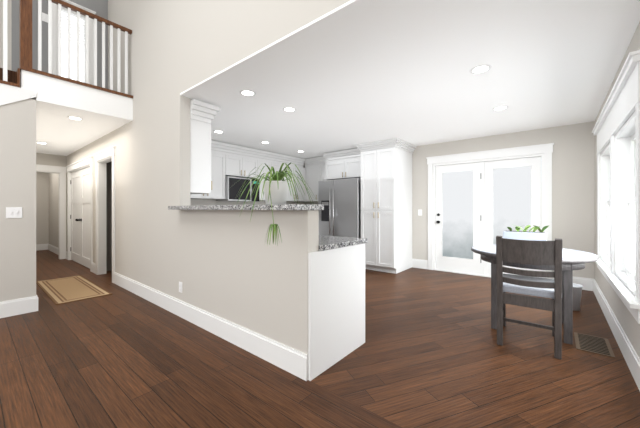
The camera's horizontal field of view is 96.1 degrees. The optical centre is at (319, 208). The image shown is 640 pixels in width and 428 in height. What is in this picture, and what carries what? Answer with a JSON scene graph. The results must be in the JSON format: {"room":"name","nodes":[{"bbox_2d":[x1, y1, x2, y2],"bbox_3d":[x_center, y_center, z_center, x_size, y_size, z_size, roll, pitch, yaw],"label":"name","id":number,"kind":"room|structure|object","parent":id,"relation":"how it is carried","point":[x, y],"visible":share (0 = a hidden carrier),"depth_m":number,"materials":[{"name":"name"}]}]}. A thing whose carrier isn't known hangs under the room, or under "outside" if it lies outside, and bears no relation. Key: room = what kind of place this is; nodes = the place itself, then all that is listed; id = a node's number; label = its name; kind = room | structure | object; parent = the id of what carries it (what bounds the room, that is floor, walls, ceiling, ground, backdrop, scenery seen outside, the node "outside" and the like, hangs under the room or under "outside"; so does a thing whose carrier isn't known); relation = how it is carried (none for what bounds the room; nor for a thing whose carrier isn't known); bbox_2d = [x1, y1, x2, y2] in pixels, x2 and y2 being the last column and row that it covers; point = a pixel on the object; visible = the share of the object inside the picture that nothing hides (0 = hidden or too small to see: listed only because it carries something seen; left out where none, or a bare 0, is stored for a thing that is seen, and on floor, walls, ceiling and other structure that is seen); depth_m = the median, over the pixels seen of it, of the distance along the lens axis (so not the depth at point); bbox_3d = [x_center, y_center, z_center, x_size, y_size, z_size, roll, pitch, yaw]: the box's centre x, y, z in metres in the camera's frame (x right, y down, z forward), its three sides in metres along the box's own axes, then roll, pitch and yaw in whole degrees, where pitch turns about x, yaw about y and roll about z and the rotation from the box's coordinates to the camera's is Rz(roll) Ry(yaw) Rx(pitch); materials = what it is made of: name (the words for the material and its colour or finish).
{"room":"open-plan living area","nodes":[
{"label":"open-plan living area","id":0,"kind":"room"},
{"bbox_2d":[0,97,35,301],"bbox_3d":[-4.628,-0.058,1.780,0.120,2.476,4.100,0,0,39],"label":"wall","id":1,"kind":"structure","parent":0,"point":[18,189],"depth_m":3.22,"materials":[{"name":"grey paint"}]},
{"bbox_2d":[6,207,21,217],"bbox_3d":[-3.390,0.040,3.189,0.014,0.120,0.125,0,0,39],"label":"light switch","id":2,"kind":"object","parent":1,"relation":"attached to","point":[13,212],"visible":1,"depth_m":3.19,"materials":[{"name":"white plastic"}]},
{"bbox_2d":[0,83,35,105],"bbox_3d":[-4.497,-0.144,1.931,0.132,2.432,3.700,0,0,39],"label":"trim","id":3,"kind":"structure","parent":1,"relation":"attached to","point":[10,94],"depth_m":3.18,"materials":[{"name":"white"}]},
{"bbox_2d":[0,296,35,317],"bbox_3d":[-4.572,1.093,1.741,0.016,0.175,4.050,0,0,39],"label":"baseboard","id":4,"kind":"structure","parent":1,"relation":"attached to","point":[14,307],"depth_m":3.20,"materials":[{"name":"white wood"}]},
{"bbox_2d":[0,0,132,98],"bbox_3d":[-3.546,-1.789,3.079,0.132,2.102,2.682,0,0,39],"label":"railing","id":5,"kind":"object","parent":1,"relation":"on","point":[25,35],"visible":1,"depth_m":3.52,"materials":[{"name":"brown wood"}]},
{"bbox_2d":[36,172,48,243],"bbox_3d":[-8.285,-0.040,7.972,0.120,2.440,1.103,0,0,39],"label":"wall","id":6,"kind":"structure","parent":0,"point":[42,207],"depth_m":8.26,"materials":[{"name":"grey paint"}]},
{"bbox_2d":[36,244,47,250],"bbox_3d":[-8.195,1.093,7.974,0.016,0.175,0.900,0,0,39],"label":"baseboard","id":7,"kind":"structure","parent":6,"relation":"attached to","point":[38,246],"depth_m":8.24,"materials":[{"name":"white wood"}]},
{"bbox_2d":[36,153,65,166],"bbox_3d":[-6.389,-0.040,6.500,0.120,2.440,0.983,0,0,39],"label":"wall","id":8,"kind":"structure","parent":0,"point":[50,159],"depth_m":6.63,"materials":[{"name":"grey paint"}]},
{"bbox_2d":[36,164,63,258],"bbox_3d":[-6.375,0.092,6.486,0.159,2.177,1.010,0,0,39],"label":"trim","id":9,"kind":"structure","parent":8,"relation":"attached to","point":[39,168],"depth_m":6.76,"materials":[{"name":"white wood"}]},
{"bbox_2d":[0,0,107,88],"bbox_3d":[-5.208,-1.470,2.888,0.120,5.300,5.083,0,0,39],"label":"wall","id":10,"kind":"structure","parent":0,"point":[99,8],"depth_m":4.16,"materials":[{"name":"grey paint"}]},
{"bbox_2d":[36,295,37,310],"bbox_3d":[-4.958,1.093,4.707,4.366,0.175,0.016,0,0,39],"label":"baseboard","id":11,"kind":"structure","parent":10,"relation":"attached to","point":[36,295],"depth_m":3.33,"materials":[{"name":"white wood"}]},
{"bbox_2d":[42,12,47,22],"bbox_3d":[-4.030,-2.810,4.223,0.014,0.120,0.075,0,0,39],"label":"switch","id":12,"kind":"object","parent":10,"relation":"attached to","point":[44,17],"visible":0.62,"depth_m":4.22,"materials":[{"name":"white"}]},
{"bbox_2d":[47,0,95,84],"bbox_3d":[-3.877,-2.536,4.485,0.159,1.312,0.590,0,0,39],"label":"window","id":13,"kind":"structure","parent":10,"relation":"in","point":[73,45],"depth_m":4.52,"materials":[{"name":"white"}]},
{"bbox_2d":[106,161,111,270],"bbox_3d":[-3.388,-0.040,6.364,0.100,2.440,2.370,0,0,39],"label":"wall","id":14,"kind":"structure","parent":0,"point":[108,216],"depth_m":5.49,"materials":[{"name":"grey paint"}]},
{"bbox_2d":[49,0,349,354],"bbox_3d":[-3.268,-1.470,4.661,11.840,5.300,0.117,0,0,39],"label":"wall","id":15,"kind":"structure","parent":0,"point":[230,265],"depth_m":3.07,"materials":[{"name":"grey paint"}]},
{"bbox_2d":[48,244,66,258],"bbox_3d":[-7.012,1.093,7.634,2.280,0.175,0.016,0,0,39],"label":"baseboard","id":16,"kind":"structure","parent":15,"relation":"attached to","point":[51,248],"depth_m":7.74,"materials":[{"name":"white wood"}]},
{"bbox_2d":[64,156,91,271],"bbox_3d":[-5.046,0.092,6.088,2.110,2.177,0.156,0,0,39],"label":"trim","id":17,"kind":"structure","parent":15,"relation":"attached to","point":[86,162],"depth_m":6.64,"materials":[{"name":"white wood"}]},
{"bbox_2d":[70,166,89,268],"bbox_3d":[-5.068,0.166,6.062,1.840,2.004,0.116,0,0,39],"label":"closet door","id":18,"kind":"structure","parent":15,"relation":"in","point":[80,216],"depth_m":6.10,"materials":[{"name":"white wood"}]},
{"bbox_2d":[92,262,95,273],"bbox_3d":[-4.170,1.093,5.312,0.280,0.175,0.016,0,0,39],"label":"baseboard","id":19,"kind":"structure","parent":15,"relation":"attached to","point":[93,264],"depth_m":5.31,"materials":[{"name":"white wood"}]},
{"bbox_2d":[92,146,115,282],"bbox_3d":[-3.637,0.092,4.936,1.070,2.177,0.156,0,0,39],"label":"trim","id":20,"kind":"structure","parent":15,"relation":"attached to","point":[104,157],"depth_m":5.17,"materials":[{"name":"white wood"}]},
{"bbox_2d":[179,282,181,292],"bbox_3d":[-1.536,0.860,3.162,0.072,0.115,0.012,0,0,39],"label":"electrical outlet","id":21,"kind":"object","parent":15,"relation":"attached to","point":[180,286],"visible":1,"depth_m":3.15,"materials":[{"name":"white plastic"}]},
{"bbox_2d":[190,111,211,194],"bbox_3d":[-1.570,-0.636,3.522,0.445,0.891,0.263,0,0,39],"label":"upper cabinet","id":22,"kind":"object","parent":15,"relation":"attached to","point":[200,125],"depth_m":3.38,"materials":[{"name":"white wood"}]},
{"bbox_2d":[114,272,307,380],"bbox_3d":[-1.680,1.093,3.278,4.110,0.175,0.016,0,0,39],"label":"baseboard","id":23,"kind":"structure","parent":15,"relation":"attached to","point":[286,358],"depth_m":2.55,"materials":[{"name":"white wood"}]},
{"bbox_2d":[190,166,304,205],"bbox_3d":[-1.756,-0.190,6.148,0.140,2.740,4.100,0,0,39],"label":"wall","id":24,"kind":"structure","parent":0,"point":[197,202],"depth_m":5.77,"materials":[{"name":"grey paint"}]},
{"bbox_2d":[190,148,225,199],"bbox_3d":[-2.203,-0.636,5.228,0.328,0.891,0.886,0,0,39],"label":"upper cabinet","id":25,"kind":"object","parent":24,"relation":"attached to","point":[218,159],"depth_m":5.35,"materials":[{"name":"white wood"}]},
{"bbox_2d":[218,176,253,201],"bbox_3d":[-1.717,-0.387,5.765,0.400,0.465,0.548,0,0,39],"label":"microwave","id":26,"kind":"object","parent":24,"relation":"attached to","point":[234,183],"depth_m":5.63,"materials":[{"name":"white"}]},
{"bbox_2d":[226,152,257,179],"bbox_3d":[-1.681,-0.866,5.867,0.328,0.432,0.764,0,0,39],"label":"upper cabinet","id":27,"kind":"object","parent":24,"relation":"attached to","point":[232,166],"depth_m":5.73,"materials":[{"name":"white wood"}]},
{"bbox_2d":[254,180,261,201],"bbox_3d":[-1.479,-0.387,6.056,0.400,0.465,0.204,0,0,39],"label":"upper cabinet","id":28,"kind":"object","parent":24,"relation":"attached to","point":[258,198],"depth_m":5.99,"materials":[{"name":"white wood"}]},
{"bbox_2d":[258,156,285,199],"bbox_3d":[-1.181,-0.636,6.479,0.328,0.891,0.816,0,0,39],"label":"upper cabinet","id":29,"kind":"object","parent":24,"relation":"attached to","point":[276,164],"depth_m":6.28,"materials":[{"name":"white wood"}]},
{"bbox_2d":[286,164,305,201],"bbox_3d":[-0.741,-0.636,7.017,0.328,0.891,0.806,0,0,39],"label":"upper cabinet","id":30,"kind":"object","parent":24,"relation":"attached to","point":[290,197],"depth_m":7.01,"materials":[{"name":"white wood"}]},
{"bbox_2d":[229,163,314,245],"bbox_3d":[-0.321,-0.049,2.159,0.644,0.573,0.668,0,0,39],"label":"spider plant","id":31,"kind":"object","parent":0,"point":[275,189],"visible":0.94,"depth_m":2.09,"materials":[{"name":"green plant"}]},
{"bbox_2d":[0,250,639,427],"bbox_3d":[-3.541,1.240,4.249,12.340,0.120,9.900,0,0,39],"label":"floor","id":32,"kind":"structure","parent":0,"point":[429,353],"depth_m":2.09,"materials":[{"name":"brown wood"}]},
{"bbox_2d":[0,68,16,83],"bbox_3d":[-5.102,-0.195,2.109,1.026,2.750,3.930,0,0,39],"label":"stairs","id":33,"kind":"structure","parent":32,"relation":"on","point":[12,76],"depth_m":3.25,"materials":[{"name":"brown wood"}]},
{"bbox_2d":[36,275,111,304],"bbox_3d":[-3.735,1.175,4.311,1.760,0.008,0.580,0,0,39],"label":"rug","id":34,"kind":"object","parent":32,"relation":"on","point":[58,291],"visible":0.86,"depth_m":4.19,"materials":[{"name":"beige fabric"}]},
{"bbox_2d":[308,243,363,374],"bbox_3d":[-0.021,0.741,2.485,0.533,0.880,0.618,0,0,39],"label":"base cabinet","id":35,"kind":"object","parent":32,"relation":"on","point":[336,299],"depth_m":2.19,"materials":[{"name":"white wood"}]},
{"bbox_2d":[319,235,367,250],"bbox_3d":[-1.035,0.279,3.324,3.250,0.038,0.633,0,0,39],"label":"countertop","id":36,"kind":"structure","parent":35,"relation":"on","point":[326,243],"depth_m":2.35,"materials":[{"name":"grey stone"}]},
{"bbox_2d":[320,178,359,237],"bbox_3d":[0.660,0.285,6.319,1.028,1.790,0.773,0,0,39],"label":"fridge","id":37,"kind":"object","parent":32,"relation":"on","point":[340,197],"depth_m":5.86,"materials":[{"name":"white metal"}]},
{"bbox_2d":[360,142,411,273],"bbox_3d":[1.331,0.013,5.723,0.700,2.334,0.848,0,0,39],"label":"tall cabinet","id":38,"kind":"object","parent":32,"relation":"on","point":[363,190],"depth_m":5.40,"materials":[{"name":"white wood"}]},
{"bbox_2d":[496,236,562,359],"bbox_3d":[1.845,0.704,2.555,0.454,0.952,0.648,0,0,36],"label":"dining chair","id":39,"kind":"object","parent":32,"relation":"on","point":[533,252],"visible":1,"depth_m":2.35,"materials":[{"name":"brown wood"}]},
{"bbox_2d":[471,244,598,344],"bbox_3d":[2.115,0.800,2.921,1.030,0.760,1.030,0,0,39],"label":"dining table","id":40,"kind":"object","parent":32,"relation":"on","point":[572,260],"visible":0.6,"depth_m":2.56,"materials":[{"name":"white wood"}]},
{"bbox_2d":[503,225,548,240],"bbox_3d":[2.258,0.294,3.149,0.413,0.249,0.191,0,0,39],"label":"pot","id":41,"kind":"object","parent":40,"relation":"on","point":[525,234],"visible":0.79,"depth_m":3.10,"materials":[{"name":"white ceramic"}]},
{"bbox_2d":[573,283,582,310],"bbox_3d":[2.976,1.036,3.405,0.204,0.283,0.204,0,0,39],"label":"waste bin","id":42,"kind":"object","parent":32,"relation":"on","point":[577,290],"visible":0.5,"depth_m":3.33,"materials":[{"name":"grey plastic"}]},
{"bbox_2d":[574,332,614,357],"bbox_3d":[2.380,1.175,2.510,0.230,0.008,0.420,0,0,39],"label":"floor vent","id":43,"kind":"object","parent":32,"relation":"in","point":[593,344],"visible":1,"depth_m":2.49,"materials":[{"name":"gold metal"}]},
{"bbox_2d":[20,0,639,158],"bbox_3d":[-2.367,-1.415,5.859,11.960,0.310,5.320,0,0,39],"label":"ceiling","id":44,"kind":"structure","parent":0,"point":[350,74],"depth_m":2.86,"materials":[{"name":"white paint"}]},
{"bbox_2d":[67,116,82,119],"bbox_3d":[-3.393,-1.257,3.986,0.176,0.006,0.176,0,0,39],"label":"recessed light","id":45,"kind":"object","parent":44,"relation":"in","point":[74,118],"visible":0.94,"depth_m":3.99,"materials":[{"name":"white"}]},
{"bbox_2d":[240,90,255,95],"bbox_3d":[-0.783,-1.257,3.119,0.176,0.006,0.176,0,0,39],"label":"recessed light","id":46,"kind":"object","parent":44,"relation":"in","point":[247,92],"visible":1,"depth_m":3.10,"materials":[{"name":"white"}]},
{"bbox_2d":[282,107,295,111],"bbox_3d":[-0.387,-1.257,3.635,0.176,0.006,0.176,0,0,39],"label":"recessed light","id":47,"kind":"object","parent":44,"relation":"in","point":[289,109],"visible":1,"depth_m":3.63,"materials":[{"name":"white"}]},
{"bbox_2d":[470,64,491,73],"bbox_3d":[1.445,-1.257,2.590,0.176,0.006,0.176,0,0,39],"label":"recessed light","id":48,"kind":"object","parent":44,"relation":"in","point":[478,69],"visible":1,"depth_m":2.58,"materials":[{"name":"white"}]},
{"bbox_2d":[492,106,508,109],"bbox_3d":[2.247,-1.257,3.588,0.176,0.006,0.176,0,0,39],"label":"recessed light","id":49,"kind":"object","parent":44,"relation":"in","point":[500,107],"visible":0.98,"depth_m":3.56,"materials":[{"name":"white"}]},
{"bbox_2d":[305,121,594,278],"bbox_3d":[1.815,-0.190,5.968,5.900,2.740,0.140,0,0,39],"label":"wall","id":50,"kind":"structure","parent":0,"point":[573,190],"depth_m":4.37,"materials":[{"name":"grey paint"}]},
{"bbox_2d":[305,162,323,201],"bbox_3d":[0.060,-0.636,7.083,0.867,0.891,0.348,0,0,39],"label":"upper cabinet","id":51,"kind":"object","parent":50,"relation":"attached to","point":[314,175],"depth_m":7.03,"materials":[{"name":"white wood"}]},
{"bbox_2d":[324,154,359,181],"bbox_3d":[0.721,-0.871,6.369,1.058,0.421,0.618,0,0,39],"label":"upper cabinet","id":52,"kind":"object","parent":50,"relation":"attached to","point":[333,167],"depth_m":6.17,"materials":[{"name":"white wood"}]},
{"bbox_2d":[412,259,427,268],"bbox_3d":[1.987,1.093,5.727,0.310,0.175,0.016,0,0,39],"label":"baseboard","id":53,"kind":"structure","parent":50,"relation":"attached to","point":[415,263],"depth_m":5.72,"materials":[{"name":"white wood"}]},
{"bbox_2d":[433,153,543,277],"bbox_3d":[2.874,0.151,5.067,1.714,2.057,0.192,0,0,39],"label":"french door","id":54,"kind":"structure","parent":50,"relation":"in","point":[482,202],"depth_m":5.08,"materials":[{"name":"white"}]},
{"bbox_2d":[426,143,553,278],"bbox_3d":[2.836,0.086,5.019,1.934,2.189,0.039,0,0,39],"label":"trim","id":55,"kind":"structure","parent":50,"relation":"attached to","point":[547,149],"depth_m":4.82,"materials":[{"name":"white wood"}]},
{"bbox_2d":[552,277,591,290],"bbox_3d":[3.752,1.093,4.284,0.450,0.175,0.016,0,0,39],"label":"baseboard","id":56,"kind":"structure","parent":50,"relation":"attached to","point":[586,283],"depth_m":4.19,"materials":[{"name":"white wood"}]},
{"bbox_2d":[595,22,639,357],"bbox_3d":[1.104,-1.470,0.545,0.140,5.300,9.440,0,0,39],"label":"wall","id":57,"kind":"structure","parent":0,"point":[629,324],"depth_m":2.53,"materials":[{"name":"grey paint"}]},
{"bbox_2d":[600,142,609,267],"bbox_3d":[3.267,-0.040,3.193,0.136,1.316,1.036,0,0,39],"label":"window","id":58,"kind":"structure","parent":57,"relation":"in","point":[605,205],"depth_m":3.58,"materials":[{"name":"white"}]},
{"bbox_2d":[592,50,639,323],"bbox_3d":[2.875,-0.136,2.765,0.202,1.768,2.470,0,0,39],"label":"window","id":59,"kind":"structure","parent":57,"relation":"in","point":[625,204],"depth_m":2.63,"materials":[{"name":"white wood"}]},
{"bbox_2d":[592,279,639,390],"bbox_3d":[0.999,1.093,0.540,0.016,0.175,9.300,0,0,39],"label":"baseboard","id":60,"kind":"structure","parent":57,"relation":"attached to","point":[630,355],"depth_m":2.40,"materials":[{"name":"white wood"}]}
]}

